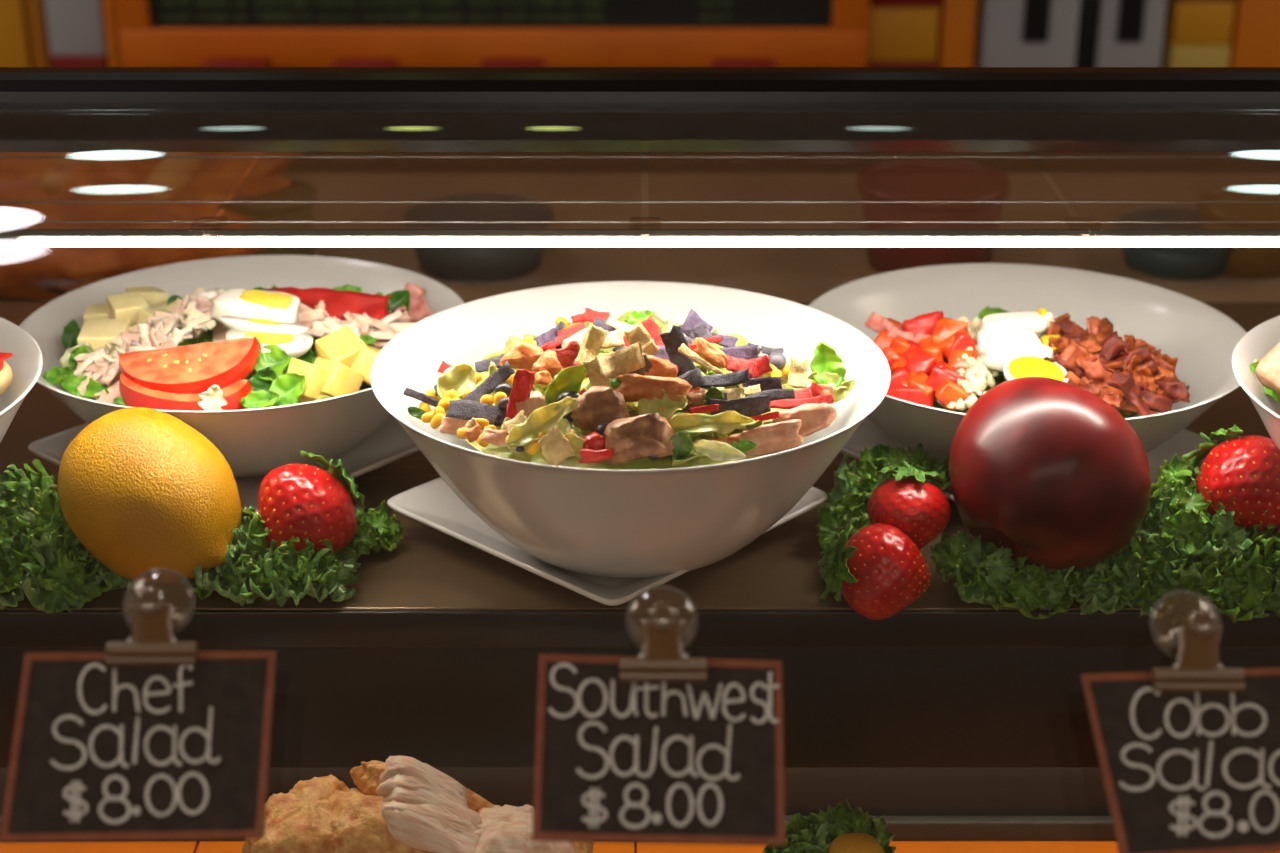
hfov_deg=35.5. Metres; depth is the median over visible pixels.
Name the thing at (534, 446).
corn kernel
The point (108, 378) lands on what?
chicken shred
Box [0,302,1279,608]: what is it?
shelf
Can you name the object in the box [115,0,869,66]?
menu board
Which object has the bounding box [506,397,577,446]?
lettuce leaf
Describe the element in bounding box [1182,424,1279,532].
strawberry
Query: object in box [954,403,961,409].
cheese crumble
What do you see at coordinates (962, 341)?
tomato dice
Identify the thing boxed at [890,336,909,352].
tomato dice
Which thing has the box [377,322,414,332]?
turkey shred
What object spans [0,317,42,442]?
salad bowl
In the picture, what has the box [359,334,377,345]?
lettuce leaf
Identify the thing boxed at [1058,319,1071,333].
bacon piece
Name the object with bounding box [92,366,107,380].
chicken shred
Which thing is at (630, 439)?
chicken piece
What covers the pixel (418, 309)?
fold
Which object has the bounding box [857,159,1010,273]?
bowl
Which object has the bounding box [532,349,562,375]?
chicken piece
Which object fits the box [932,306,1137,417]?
bed
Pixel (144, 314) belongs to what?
cheese cube
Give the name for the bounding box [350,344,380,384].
cheese cube
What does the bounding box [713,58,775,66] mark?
box
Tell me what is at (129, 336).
chicken shred
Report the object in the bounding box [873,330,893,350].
tomato dice
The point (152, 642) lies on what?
clip
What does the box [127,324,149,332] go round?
chicken shred
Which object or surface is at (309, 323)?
turkey shred
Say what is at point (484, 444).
corn kernel
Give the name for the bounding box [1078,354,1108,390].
bacon piece
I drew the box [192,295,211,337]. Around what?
turkey shred
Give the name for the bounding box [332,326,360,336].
turkey shred
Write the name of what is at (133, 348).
chicken shred
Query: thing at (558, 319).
corn kernel
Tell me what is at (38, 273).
bread loaf
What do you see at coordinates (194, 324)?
chicken shred
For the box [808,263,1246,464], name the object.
salad bowl
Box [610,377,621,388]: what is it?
pea
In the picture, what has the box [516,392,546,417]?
chicken piece
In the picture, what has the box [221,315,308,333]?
egg half
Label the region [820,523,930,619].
strawberry
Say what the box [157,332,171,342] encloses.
chicken shred
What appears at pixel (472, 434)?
chicken piece
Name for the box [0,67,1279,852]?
display case
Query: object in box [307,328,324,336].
turkey shred
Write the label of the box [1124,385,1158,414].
bacon piece
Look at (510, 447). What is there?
lettuce leaf
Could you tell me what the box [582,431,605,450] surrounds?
tomato piece
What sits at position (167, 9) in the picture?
print
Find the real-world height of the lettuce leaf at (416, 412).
0.007 m
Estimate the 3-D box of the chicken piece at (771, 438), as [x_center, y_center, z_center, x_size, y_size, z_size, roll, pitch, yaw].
[0.063,0.006,0.994,0.037,0.020,0.016,-1,23,-3]
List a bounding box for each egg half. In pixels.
[210,288,299,322]
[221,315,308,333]
[226,329,312,357]
[1003,355,1068,381]
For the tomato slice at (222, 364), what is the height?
0.030 m
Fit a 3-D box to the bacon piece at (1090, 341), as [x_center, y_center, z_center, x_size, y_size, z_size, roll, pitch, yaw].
[0.250,-0.042,1.138,0.024,0.015,0.010,0,23,-1]
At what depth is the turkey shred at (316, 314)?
1.18 m
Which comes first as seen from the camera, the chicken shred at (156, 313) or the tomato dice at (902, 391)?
the tomato dice at (902, 391)
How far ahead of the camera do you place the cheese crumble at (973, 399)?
1.11 m
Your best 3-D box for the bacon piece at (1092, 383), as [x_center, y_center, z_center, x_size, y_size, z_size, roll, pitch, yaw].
[0.252,-0.017,1.117,0.019,0.019,0.008,12,26,26]
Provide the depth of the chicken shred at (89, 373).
1.14 m
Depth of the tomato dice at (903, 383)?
1.14 m
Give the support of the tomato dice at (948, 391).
in the salad bowl at (1203, 339)
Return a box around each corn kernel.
[419,402,430,412]
[422,411,434,422]
[425,389,438,399]
[430,413,443,428]
[434,406,445,414]
[438,397,451,409]
[445,389,457,398]
[457,427,467,438]
[463,389,473,396]
[475,418,488,429]
[476,372,481,383]
[477,431,489,446]
[480,395,493,404]
[484,425,496,429]
[493,392,506,404]
[505,374,513,383]
[522,334,533,343]
[526,440,540,454]
[538,431,546,437]
[555,317,568,328]
[764,364,776,376]
[771,369,781,376]
[782,363,789,376]
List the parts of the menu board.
frame post, menu panel, frame rail, frame post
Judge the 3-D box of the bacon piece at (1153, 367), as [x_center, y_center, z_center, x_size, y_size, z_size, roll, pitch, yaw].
[0.281,-0.029,1.130,0.026,0.018,0.008,-4,23,-10]
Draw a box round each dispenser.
[974,0,1079,66]
[1095,0,1166,66]
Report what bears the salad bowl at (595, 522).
on the square plate at (434, 504)
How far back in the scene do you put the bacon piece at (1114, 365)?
1.13 m
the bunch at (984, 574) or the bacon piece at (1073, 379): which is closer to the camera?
the bunch at (984, 574)
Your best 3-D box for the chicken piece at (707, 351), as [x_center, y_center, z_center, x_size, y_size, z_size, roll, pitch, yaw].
[0.036,-0.038,1.041,0.021,0.017,0.012,8,24,19]
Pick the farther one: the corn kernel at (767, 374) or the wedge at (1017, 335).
the wedge at (1017, 335)
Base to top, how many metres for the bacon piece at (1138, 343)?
0.020 m
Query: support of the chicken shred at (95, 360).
on the bed at (207, 336)
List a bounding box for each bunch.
[0,459,143,612]
[176,508,361,606]
[242,506,256,513]
[335,500,402,555]
[762,798,895,852]
[815,443,950,596]
[930,531,1172,619]
[1102,453,1279,624]
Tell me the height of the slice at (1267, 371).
0.044 m
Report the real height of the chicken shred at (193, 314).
0.013 m
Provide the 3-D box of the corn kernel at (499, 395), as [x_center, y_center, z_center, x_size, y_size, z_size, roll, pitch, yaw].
[-0.072,-0.014,1.024,0.007,0.008,0.006,-2,23,-5]
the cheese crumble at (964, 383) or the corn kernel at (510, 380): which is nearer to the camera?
the corn kernel at (510, 380)
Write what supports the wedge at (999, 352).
on the bed at (1000, 378)
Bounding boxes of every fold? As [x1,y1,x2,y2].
[392,298,432,322]
[403,282,425,301]
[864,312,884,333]
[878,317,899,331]
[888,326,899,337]
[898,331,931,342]
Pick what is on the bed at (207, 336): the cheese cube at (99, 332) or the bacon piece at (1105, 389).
the cheese cube at (99, 332)
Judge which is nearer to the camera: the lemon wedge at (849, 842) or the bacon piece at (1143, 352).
the lemon wedge at (849, 842)
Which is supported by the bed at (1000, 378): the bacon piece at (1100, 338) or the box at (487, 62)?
the bacon piece at (1100, 338)
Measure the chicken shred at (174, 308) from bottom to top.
0.016 m
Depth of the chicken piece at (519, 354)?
1.04 m
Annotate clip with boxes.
[105,569,198,665]
[619,586,706,681]
[1150,591,1244,691]
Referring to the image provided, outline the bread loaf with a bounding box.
[0,152,300,299]
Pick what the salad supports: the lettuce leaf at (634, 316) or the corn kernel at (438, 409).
the lettuce leaf at (634, 316)
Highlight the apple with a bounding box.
[949,376,1150,570]
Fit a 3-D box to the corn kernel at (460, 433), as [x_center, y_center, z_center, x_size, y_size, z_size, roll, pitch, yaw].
[-0.089,0.003,1.011,0.007,0.006,0.006,4,23,10]
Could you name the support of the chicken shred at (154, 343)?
on the bed at (207, 336)
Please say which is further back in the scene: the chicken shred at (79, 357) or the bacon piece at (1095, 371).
the chicken shred at (79, 357)
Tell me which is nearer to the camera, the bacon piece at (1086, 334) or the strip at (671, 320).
the strip at (671, 320)
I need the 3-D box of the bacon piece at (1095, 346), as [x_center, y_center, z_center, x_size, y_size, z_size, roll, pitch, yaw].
[0.252,-0.044,1.139,0.020,0.008,0.008,1,23,3]
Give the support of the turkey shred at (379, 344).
on the bed at (207, 336)
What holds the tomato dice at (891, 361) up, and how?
on the tomato dice at (895, 355)
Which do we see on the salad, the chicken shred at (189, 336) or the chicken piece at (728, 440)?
the chicken piece at (728, 440)
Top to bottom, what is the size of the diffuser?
0.004 m
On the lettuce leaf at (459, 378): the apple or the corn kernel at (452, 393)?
the corn kernel at (452, 393)
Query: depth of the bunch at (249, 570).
1.06 m
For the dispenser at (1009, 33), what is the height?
0.450 m
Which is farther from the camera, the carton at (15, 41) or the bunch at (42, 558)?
the carton at (15, 41)
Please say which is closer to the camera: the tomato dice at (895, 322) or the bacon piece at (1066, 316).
the bacon piece at (1066, 316)
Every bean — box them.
[495,382,511,396]
[498,397,508,410]
[516,446,523,451]
[555,391,578,401]
[595,423,608,435]
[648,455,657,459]
[768,353,785,369]
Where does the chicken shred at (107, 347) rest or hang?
on the bed at (207, 336)
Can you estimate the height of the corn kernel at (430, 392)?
0.006 m
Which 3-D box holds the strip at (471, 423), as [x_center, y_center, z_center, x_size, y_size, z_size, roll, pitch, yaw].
[-0.085,0.000,1.010,0.007,0.009,0.008,-13,26,-28]
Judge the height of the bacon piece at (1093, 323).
0.026 m
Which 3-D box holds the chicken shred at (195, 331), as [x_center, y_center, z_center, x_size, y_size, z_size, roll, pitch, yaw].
[-0.254,-0.062,1.174,0.018,0.018,0.005,-11,25,-24]
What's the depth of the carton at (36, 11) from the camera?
2.68 m
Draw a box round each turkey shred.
[94,381,120,403]
[190,288,225,301]
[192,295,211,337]
[212,300,229,341]
[298,302,325,321]
[299,309,324,321]
[305,320,314,327]
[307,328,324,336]
[312,320,331,333]
[315,300,339,319]
[316,319,360,337]
[322,317,342,330]
[324,318,368,332]
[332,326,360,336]
[344,311,379,345]
[353,314,391,326]
[361,313,386,341]
[368,330,391,333]
[370,331,398,339]
[372,319,397,333]
[375,342,386,347]
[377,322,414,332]
[381,310,401,323]
[398,316,409,322]
[402,310,410,319]
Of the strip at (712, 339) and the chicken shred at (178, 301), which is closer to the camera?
the strip at (712, 339)
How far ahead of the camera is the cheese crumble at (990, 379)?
1.13 m
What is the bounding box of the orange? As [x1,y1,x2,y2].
[57,407,241,583]
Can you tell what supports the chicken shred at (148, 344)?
on the chicken shred
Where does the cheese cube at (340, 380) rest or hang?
on the bed at (207, 336)
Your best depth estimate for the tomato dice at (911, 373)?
1.14 m
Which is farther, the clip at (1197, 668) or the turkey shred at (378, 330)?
the turkey shred at (378, 330)
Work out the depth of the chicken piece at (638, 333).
1.03 m
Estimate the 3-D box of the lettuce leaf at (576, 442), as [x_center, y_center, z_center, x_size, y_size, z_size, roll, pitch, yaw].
[-0.031,0.009,0.979,0.015,0.012,0.007,5,24,13]
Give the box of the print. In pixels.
[158,0,731,19]
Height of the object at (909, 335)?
0.012 m
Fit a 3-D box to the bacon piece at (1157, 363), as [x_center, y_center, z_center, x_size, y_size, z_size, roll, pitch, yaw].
[0.286,-0.026,1.139,0.020,0.026,0.010,-15,27,-31]
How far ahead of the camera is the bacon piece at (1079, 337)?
1.15 m
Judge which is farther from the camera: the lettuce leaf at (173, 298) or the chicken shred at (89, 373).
the lettuce leaf at (173, 298)
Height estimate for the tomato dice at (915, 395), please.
0.015 m
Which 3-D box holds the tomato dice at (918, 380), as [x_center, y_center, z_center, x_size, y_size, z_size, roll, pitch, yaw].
[0.160,-0.023,1.137,0.017,0.016,0.014,21,31,40]
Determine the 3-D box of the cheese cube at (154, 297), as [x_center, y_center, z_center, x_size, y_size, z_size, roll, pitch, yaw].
[-0.306,-0.078,1.239,0.022,0.018,0.020,-19,29,-37]
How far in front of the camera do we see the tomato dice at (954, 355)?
1.14 m
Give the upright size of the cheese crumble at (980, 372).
0.006 m
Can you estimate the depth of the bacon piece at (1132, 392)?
1.10 m
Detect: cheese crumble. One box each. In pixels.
[947,401,955,408]
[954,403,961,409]
[956,398,965,408]
[958,316,970,326]
[959,368,965,374]
[960,380,968,387]
[962,353,968,362]
[965,369,974,379]
[965,387,972,393]
[966,356,976,366]
[966,376,974,383]
[966,395,976,408]
[969,316,981,326]
[970,365,980,374]
[970,382,981,393]
[975,358,984,366]
[977,370,986,377]
[977,375,986,384]
[980,366,989,376]
[986,374,995,388]
[991,370,997,375]
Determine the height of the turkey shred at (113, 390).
0.019 m
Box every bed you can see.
[76,285,374,406]
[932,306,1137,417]
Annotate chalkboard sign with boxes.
[0,651,276,842]
[532,654,784,845]
[1080,667,1279,852]
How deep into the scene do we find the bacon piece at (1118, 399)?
1.11 m
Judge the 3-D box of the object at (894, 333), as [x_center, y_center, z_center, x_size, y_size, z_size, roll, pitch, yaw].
[0.146,-0.050,1.183,0.020,0.018,0.010,-12,26,-25]
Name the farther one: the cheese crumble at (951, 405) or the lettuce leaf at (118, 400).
the cheese crumble at (951, 405)
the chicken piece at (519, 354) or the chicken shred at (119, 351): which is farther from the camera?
the chicken shred at (119, 351)
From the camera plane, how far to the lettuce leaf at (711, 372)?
1.03 m
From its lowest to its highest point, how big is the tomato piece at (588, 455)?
0.009 m
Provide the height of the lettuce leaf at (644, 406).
0.014 m
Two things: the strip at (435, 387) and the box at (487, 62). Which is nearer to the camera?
the strip at (435, 387)
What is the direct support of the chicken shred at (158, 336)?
on the bed at (207, 336)
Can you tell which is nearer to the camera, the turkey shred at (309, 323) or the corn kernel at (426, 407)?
the corn kernel at (426, 407)
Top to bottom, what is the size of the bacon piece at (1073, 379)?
0.022 m
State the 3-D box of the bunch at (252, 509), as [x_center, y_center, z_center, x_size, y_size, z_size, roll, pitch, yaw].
[-0.219,0.058,1.109,0.026,0.031,0.020,0,23,0]
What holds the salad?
in the salad bowl at (595, 522)
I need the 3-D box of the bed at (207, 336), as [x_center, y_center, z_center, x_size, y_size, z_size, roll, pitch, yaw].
[-0.240,-0.048,1.205,0.199,0.032,0.197,-7,24,-17]
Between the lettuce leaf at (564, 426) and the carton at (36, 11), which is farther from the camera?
the carton at (36, 11)
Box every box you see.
[203,58,270,66]
[332,58,397,66]
[481,58,543,66]
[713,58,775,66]
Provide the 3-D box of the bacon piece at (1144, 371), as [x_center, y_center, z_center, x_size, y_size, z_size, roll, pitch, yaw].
[0.286,-0.023,1.121,0.018,0.024,0.006,19,29,37]
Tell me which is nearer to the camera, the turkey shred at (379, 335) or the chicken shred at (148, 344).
the chicken shred at (148, 344)
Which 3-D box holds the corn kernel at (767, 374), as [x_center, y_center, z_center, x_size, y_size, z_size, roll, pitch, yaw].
[0.068,-0.029,1.051,0.009,0.008,0.006,3,23,7]
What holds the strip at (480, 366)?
on the salad
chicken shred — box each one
[65,372,91,376]
[73,356,92,376]
[74,352,103,361]
[76,362,110,372]
[77,374,92,394]
[83,349,105,361]
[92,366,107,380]
[93,358,108,363]
[100,361,117,384]
[102,365,119,386]
[104,343,110,350]
[104,357,118,363]
[111,350,117,358]
[112,338,122,345]
[114,364,120,381]
[115,339,131,358]
[116,348,124,359]
[121,327,153,340]
[125,342,130,352]
[126,346,155,351]
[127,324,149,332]
[139,335,143,345]
[140,324,149,344]
[143,341,151,346]
[148,317,180,326]
[148,332,159,348]
[153,310,182,328]
[153,330,166,344]
[154,319,162,332]
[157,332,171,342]
[158,312,180,323]
[158,338,174,348]
[164,313,178,331]
[164,327,184,348]
[168,306,177,312]
[171,325,191,334]
[174,298,181,305]
[174,304,184,312]
[177,294,189,308]
[177,314,206,323]
[182,318,208,331]
[182,333,192,338]
[183,317,198,326]
[184,305,215,329]
[185,311,196,322]
[188,301,198,307]
[190,287,204,299]
[190,295,195,301]
[192,308,211,335]
[193,314,213,324]
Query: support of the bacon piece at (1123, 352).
on the bacon piece at (1130, 345)
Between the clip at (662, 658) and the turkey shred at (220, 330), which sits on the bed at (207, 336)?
the turkey shred at (220, 330)
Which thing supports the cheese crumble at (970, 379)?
on the cheese crumble
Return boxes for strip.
[434,384,437,395]
[438,361,452,373]
[464,417,477,428]
[475,358,491,372]
[489,354,503,368]
[541,341,555,350]
[555,320,565,330]
[563,411,572,421]
[571,310,593,322]
[592,317,606,326]
[600,324,634,331]
[612,346,625,351]
[622,354,651,375]
[623,336,629,346]
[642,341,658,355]
[653,345,668,359]
[667,307,675,331]
[684,336,693,343]
[688,344,696,349]
[688,387,701,393]
[704,336,720,342]
[711,355,735,367]
[743,384,760,395]
[761,346,783,354]
[794,387,811,398]
[810,382,822,396]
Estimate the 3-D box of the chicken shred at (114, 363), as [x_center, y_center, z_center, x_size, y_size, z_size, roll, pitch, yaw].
[-0.299,-0.030,1.127,0.012,0.012,0.006,-12,26,-25]
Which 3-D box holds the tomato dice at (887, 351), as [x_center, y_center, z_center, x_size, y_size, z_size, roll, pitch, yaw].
[0.147,-0.039,1.169,0.017,0.015,0.013,4,23,9]
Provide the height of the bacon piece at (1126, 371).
0.023 m
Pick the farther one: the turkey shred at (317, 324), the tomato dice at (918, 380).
the turkey shred at (317, 324)
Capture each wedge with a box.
[828,833,884,852]
[900,311,943,337]
[932,317,967,356]
[977,328,1041,355]
[980,311,1047,333]
[983,340,1052,370]
[1035,308,1054,337]
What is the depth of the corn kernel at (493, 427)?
1.00 m
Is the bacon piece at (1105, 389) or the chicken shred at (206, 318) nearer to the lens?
the bacon piece at (1105, 389)
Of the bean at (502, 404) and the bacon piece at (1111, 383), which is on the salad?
the bean at (502, 404)
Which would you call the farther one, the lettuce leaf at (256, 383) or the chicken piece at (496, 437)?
the lettuce leaf at (256, 383)
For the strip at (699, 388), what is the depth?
1.01 m
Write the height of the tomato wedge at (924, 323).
0.023 m
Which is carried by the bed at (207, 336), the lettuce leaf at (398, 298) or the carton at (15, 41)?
the lettuce leaf at (398, 298)
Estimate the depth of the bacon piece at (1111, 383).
1.11 m
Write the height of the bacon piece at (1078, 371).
0.018 m
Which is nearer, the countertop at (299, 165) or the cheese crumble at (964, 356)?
the cheese crumble at (964, 356)
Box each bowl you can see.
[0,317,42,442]
[19,255,464,476]
[219,176,315,255]
[370,281,890,577]
[403,192,553,283]
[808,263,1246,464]
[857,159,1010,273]
[1116,207,1236,279]
[1197,186,1279,278]
[1231,315,1279,449]
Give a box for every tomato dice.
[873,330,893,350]
[882,347,900,357]
[886,353,903,362]
[886,388,898,398]
[887,318,901,327]
[888,353,907,366]
[889,367,908,388]
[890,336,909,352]
[890,358,905,369]
[896,385,908,400]
[899,380,908,386]
[904,349,935,376]
[905,340,919,353]
[906,350,933,360]
[906,371,915,382]
[906,387,933,406]
[908,371,934,395]
[914,344,943,363]
[918,335,932,346]
[925,366,957,390]
[935,379,968,409]
[936,362,948,366]
[940,330,971,360]
[941,366,965,379]
[942,386,965,408]
[945,331,976,358]
[948,350,977,370]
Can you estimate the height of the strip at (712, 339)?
0.005 m
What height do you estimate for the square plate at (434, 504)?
0.020 m
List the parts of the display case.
orange panel, orange panel, trim rod, trim rod, trim rod, rail, orange panel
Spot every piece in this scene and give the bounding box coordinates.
[241,774,359,852]
[440,414,467,433]
[463,424,482,442]
[475,804,593,852]
[481,428,506,445]
[499,336,544,371]
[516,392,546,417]
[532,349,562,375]
[535,370,551,385]
[562,328,587,347]
[570,385,629,431]
[579,448,613,462]
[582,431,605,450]
[595,341,706,401]
[604,413,674,465]
[623,321,655,355]
[644,325,695,377]
[682,369,749,411]
[692,338,727,368]
[710,437,738,444]
[730,419,803,455]
[772,403,836,437]
[780,359,789,379]
[817,384,833,395]
[1039,313,1072,338]
[1040,334,1059,351]
[1044,356,1083,378]
[1047,321,1062,335]
[1048,336,1075,347]
[1053,323,1064,335]
[1055,343,1065,354]
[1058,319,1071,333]
[1059,333,1083,341]
[1059,341,1087,366]
[1060,337,1101,353]
[1064,371,1099,395]
[1066,322,1085,334]
[1066,342,1099,355]
[1075,351,1093,375]
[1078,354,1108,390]
[1078,382,1094,394]
[1081,357,1110,379]
[1084,330,1106,339]
[1084,379,1099,393]
[1086,316,1099,336]
[1086,318,1113,336]
[1087,332,1112,359]
[1093,354,1107,363]
[1093,391,1123,408]
[1094,331,1126,359]
[1099,385,1144,412]
[1103,344,1150,369]
[1104,360,1122,376]
[1105,370,1147,389]
[1106,380,1125,396]
[1114,350,1125,357]
[1117,378,1157,411]
[1120,369,1130,374]
[1120,372,1157,424]
[1122,360,1164,379]
[1123,392,1173,412]
[1124,335,1134,342]
[1124,338,1133,352]
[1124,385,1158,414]
[1125,370,1144,380]
[1127,355,1176,381]
[1130,359,1158,374]
[1134,339,1152,352]
[1134,378,1167,396]
[1136,363,1153,379]
[1142,386,1189,402]
[1143,381,1189,402]
[1146,358,1159,365]
[1149,344,1155,355]
[1150,354,1175,370]
[1154,349,1161,357]
[1159,354,1177,373]
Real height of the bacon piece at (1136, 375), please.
0.009 m
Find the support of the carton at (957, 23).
on the countertop at (299, 165)
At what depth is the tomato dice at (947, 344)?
1.16 m
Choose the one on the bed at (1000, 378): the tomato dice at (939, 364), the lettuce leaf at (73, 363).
the tomato dice at (939, 364)
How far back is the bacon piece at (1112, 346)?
1.14 m
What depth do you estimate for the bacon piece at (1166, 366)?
1.14 m
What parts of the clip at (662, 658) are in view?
knob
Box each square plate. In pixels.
[28,417,419,513]
[387,477,827,605]
[840,407,1217,501]
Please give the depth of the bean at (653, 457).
0.97 m
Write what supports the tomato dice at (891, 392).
in the salad bowl at (1203, 339)
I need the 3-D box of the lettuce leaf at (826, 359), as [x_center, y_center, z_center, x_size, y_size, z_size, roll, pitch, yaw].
[0.100,-0.031,1.061,0.018,0.024,0.014,7,24,16]
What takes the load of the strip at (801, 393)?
on the salad
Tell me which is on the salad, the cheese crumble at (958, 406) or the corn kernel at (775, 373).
the corn kernel at (775, 373)
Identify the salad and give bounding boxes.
[445,308,834,469]
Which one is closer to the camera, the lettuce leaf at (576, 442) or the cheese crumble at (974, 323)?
the lettuce leaf at (576, 442)
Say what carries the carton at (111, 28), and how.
on the countertop at (299, 165)
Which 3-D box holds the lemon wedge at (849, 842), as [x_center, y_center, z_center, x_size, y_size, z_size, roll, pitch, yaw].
[0.113,0.226,1.053,0.030,0.023,0.025,-10,25,-23]
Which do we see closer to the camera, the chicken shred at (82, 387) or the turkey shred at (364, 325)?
the chicken shred at (82, 387)
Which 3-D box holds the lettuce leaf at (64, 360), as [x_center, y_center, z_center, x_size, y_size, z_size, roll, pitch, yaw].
[-0.324,-0.038,1.158,0.023,0.020,0.012,-6,24,-14]
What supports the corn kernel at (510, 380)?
on the salad
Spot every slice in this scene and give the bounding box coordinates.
[0,352,12,394]
[119,336,260,396]
[119,373,251,410]
[262,287,390,319]
[1255,342,1279,397]
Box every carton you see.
[0,0,33,66]
[26,0,51,66]
[44,0,108,66]
[102,0,120,66]
[867,0,938,66]
[936,0,977,66]
[1075,0,1100,66]
[1160,0,1234,66]
[1228,0,1279,66]
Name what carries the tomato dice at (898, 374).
on the tomato dice
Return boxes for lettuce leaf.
[43,366,73,384]
[60,341,94,373]
[60,374,108,397]
[61,320,80,348]
[69,346,90,370]
[114,397,125,405]
[167,295,186,308]
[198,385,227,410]
[240,390,280,408]
[248,366,277,390]
[254,344,291,381]
[268,372,305,405]
[283,339,314,373]
[314,395,330,400]
[333,284,362,291]
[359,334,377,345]
[386,289,409,313]
[407,406,425,419]
[437,363,476,400]
[488,362,497,394]
[503,417,517,450]
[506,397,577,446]
[545,364,586,404]
[558,418,570,434]
[564,432,587,458]
[624,310,654,323]
[637,389,687,419]
[668,410,759,434]
[670,430,693,459]
[694,439,745,460]
[698,371,714,389]
[704,387,724,404]
[731,439,756,452]
[807,371,851,390]
[810,341,845,388]
[832,379,854,402]
[1249,362,1279,401]
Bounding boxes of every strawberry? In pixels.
[258,450,365,556]
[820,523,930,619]
[868,460,950,549]
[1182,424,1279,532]
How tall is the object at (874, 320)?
0.016 m
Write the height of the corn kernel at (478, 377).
0.007 m
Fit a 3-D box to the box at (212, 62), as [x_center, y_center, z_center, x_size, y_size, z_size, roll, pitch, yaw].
[-0.527,-0.444,2.626,0.080,0.070,0.050,0,23,0]
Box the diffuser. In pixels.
[18,242,1279,246]
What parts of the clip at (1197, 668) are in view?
knob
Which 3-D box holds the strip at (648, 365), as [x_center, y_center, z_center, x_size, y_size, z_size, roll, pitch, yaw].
[-0.001,-0.028,1.020,0.021,0.018,0.007,1,23,3]
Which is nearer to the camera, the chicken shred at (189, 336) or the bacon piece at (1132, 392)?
the bacon piece at (1132, 392)
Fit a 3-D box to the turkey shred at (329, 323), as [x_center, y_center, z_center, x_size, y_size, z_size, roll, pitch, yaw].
[-0.175,-0.052,1.175,0.025,0.021,0.008,8,24,18]
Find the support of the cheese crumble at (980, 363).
on the cheese crumble at (984, 368)
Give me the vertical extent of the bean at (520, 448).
0.003 m
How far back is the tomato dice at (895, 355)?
1.16 m
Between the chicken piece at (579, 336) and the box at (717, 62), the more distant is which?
the box at (717, 62)
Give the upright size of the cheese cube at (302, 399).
0.014 m
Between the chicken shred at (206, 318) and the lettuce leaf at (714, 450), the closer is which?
the lettuce leaf at (714, 450)
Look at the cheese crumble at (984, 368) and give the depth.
1.13 m
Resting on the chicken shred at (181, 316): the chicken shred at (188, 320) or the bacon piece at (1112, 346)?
the chicken shred at (188, 320)
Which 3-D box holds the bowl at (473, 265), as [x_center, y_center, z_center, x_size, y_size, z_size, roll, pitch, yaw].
[-0.135,-0.157,1.677,0.126,0.044,0.126,0,23,0]
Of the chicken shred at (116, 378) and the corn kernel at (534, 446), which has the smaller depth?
the corn kernel at (534, 446)
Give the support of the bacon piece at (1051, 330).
on the bacon piece at (1079, 337)
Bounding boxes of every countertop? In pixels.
[0,173,1279,301]
[282,152,1279,172]
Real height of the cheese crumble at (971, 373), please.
0.008 m
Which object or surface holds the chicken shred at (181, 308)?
on the bed at (207, 336)
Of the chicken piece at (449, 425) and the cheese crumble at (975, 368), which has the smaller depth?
the chicken piece at (449, 425)
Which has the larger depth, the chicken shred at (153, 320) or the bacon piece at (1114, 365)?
the chicken shred at (153, 320)
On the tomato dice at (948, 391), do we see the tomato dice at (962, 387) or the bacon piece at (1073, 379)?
the tomato dice at (962, 387)
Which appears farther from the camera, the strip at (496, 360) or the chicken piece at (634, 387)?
the strip at (496, 360)
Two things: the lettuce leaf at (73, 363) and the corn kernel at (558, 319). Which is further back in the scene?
the lettuce leaf at (73, 363)
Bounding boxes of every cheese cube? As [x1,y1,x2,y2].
[77,319,130,354]
[83,304,107,321]
[106,291,148,326]
[125,286,168,307]
[137,307,177,331]
[156,301,175,309]
[286,358,328,398]
[299,395,327,402]
[314,357,363,396]
[315,326,366,367]
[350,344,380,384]
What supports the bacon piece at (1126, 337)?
on the bacon piece
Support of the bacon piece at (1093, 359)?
on the bacon piece at (1136, 375)
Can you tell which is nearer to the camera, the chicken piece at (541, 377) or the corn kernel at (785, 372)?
the chicken piece at (541, 377)
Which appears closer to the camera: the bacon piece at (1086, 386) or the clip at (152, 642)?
the clip at (152, 642)
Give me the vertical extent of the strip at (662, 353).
0.010 m
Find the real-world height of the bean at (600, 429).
0.010 m
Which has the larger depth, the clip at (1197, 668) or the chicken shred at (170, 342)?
the chicken shred at (170, 342)
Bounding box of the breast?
[325,755,493,852]
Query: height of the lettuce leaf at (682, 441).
0.014 m

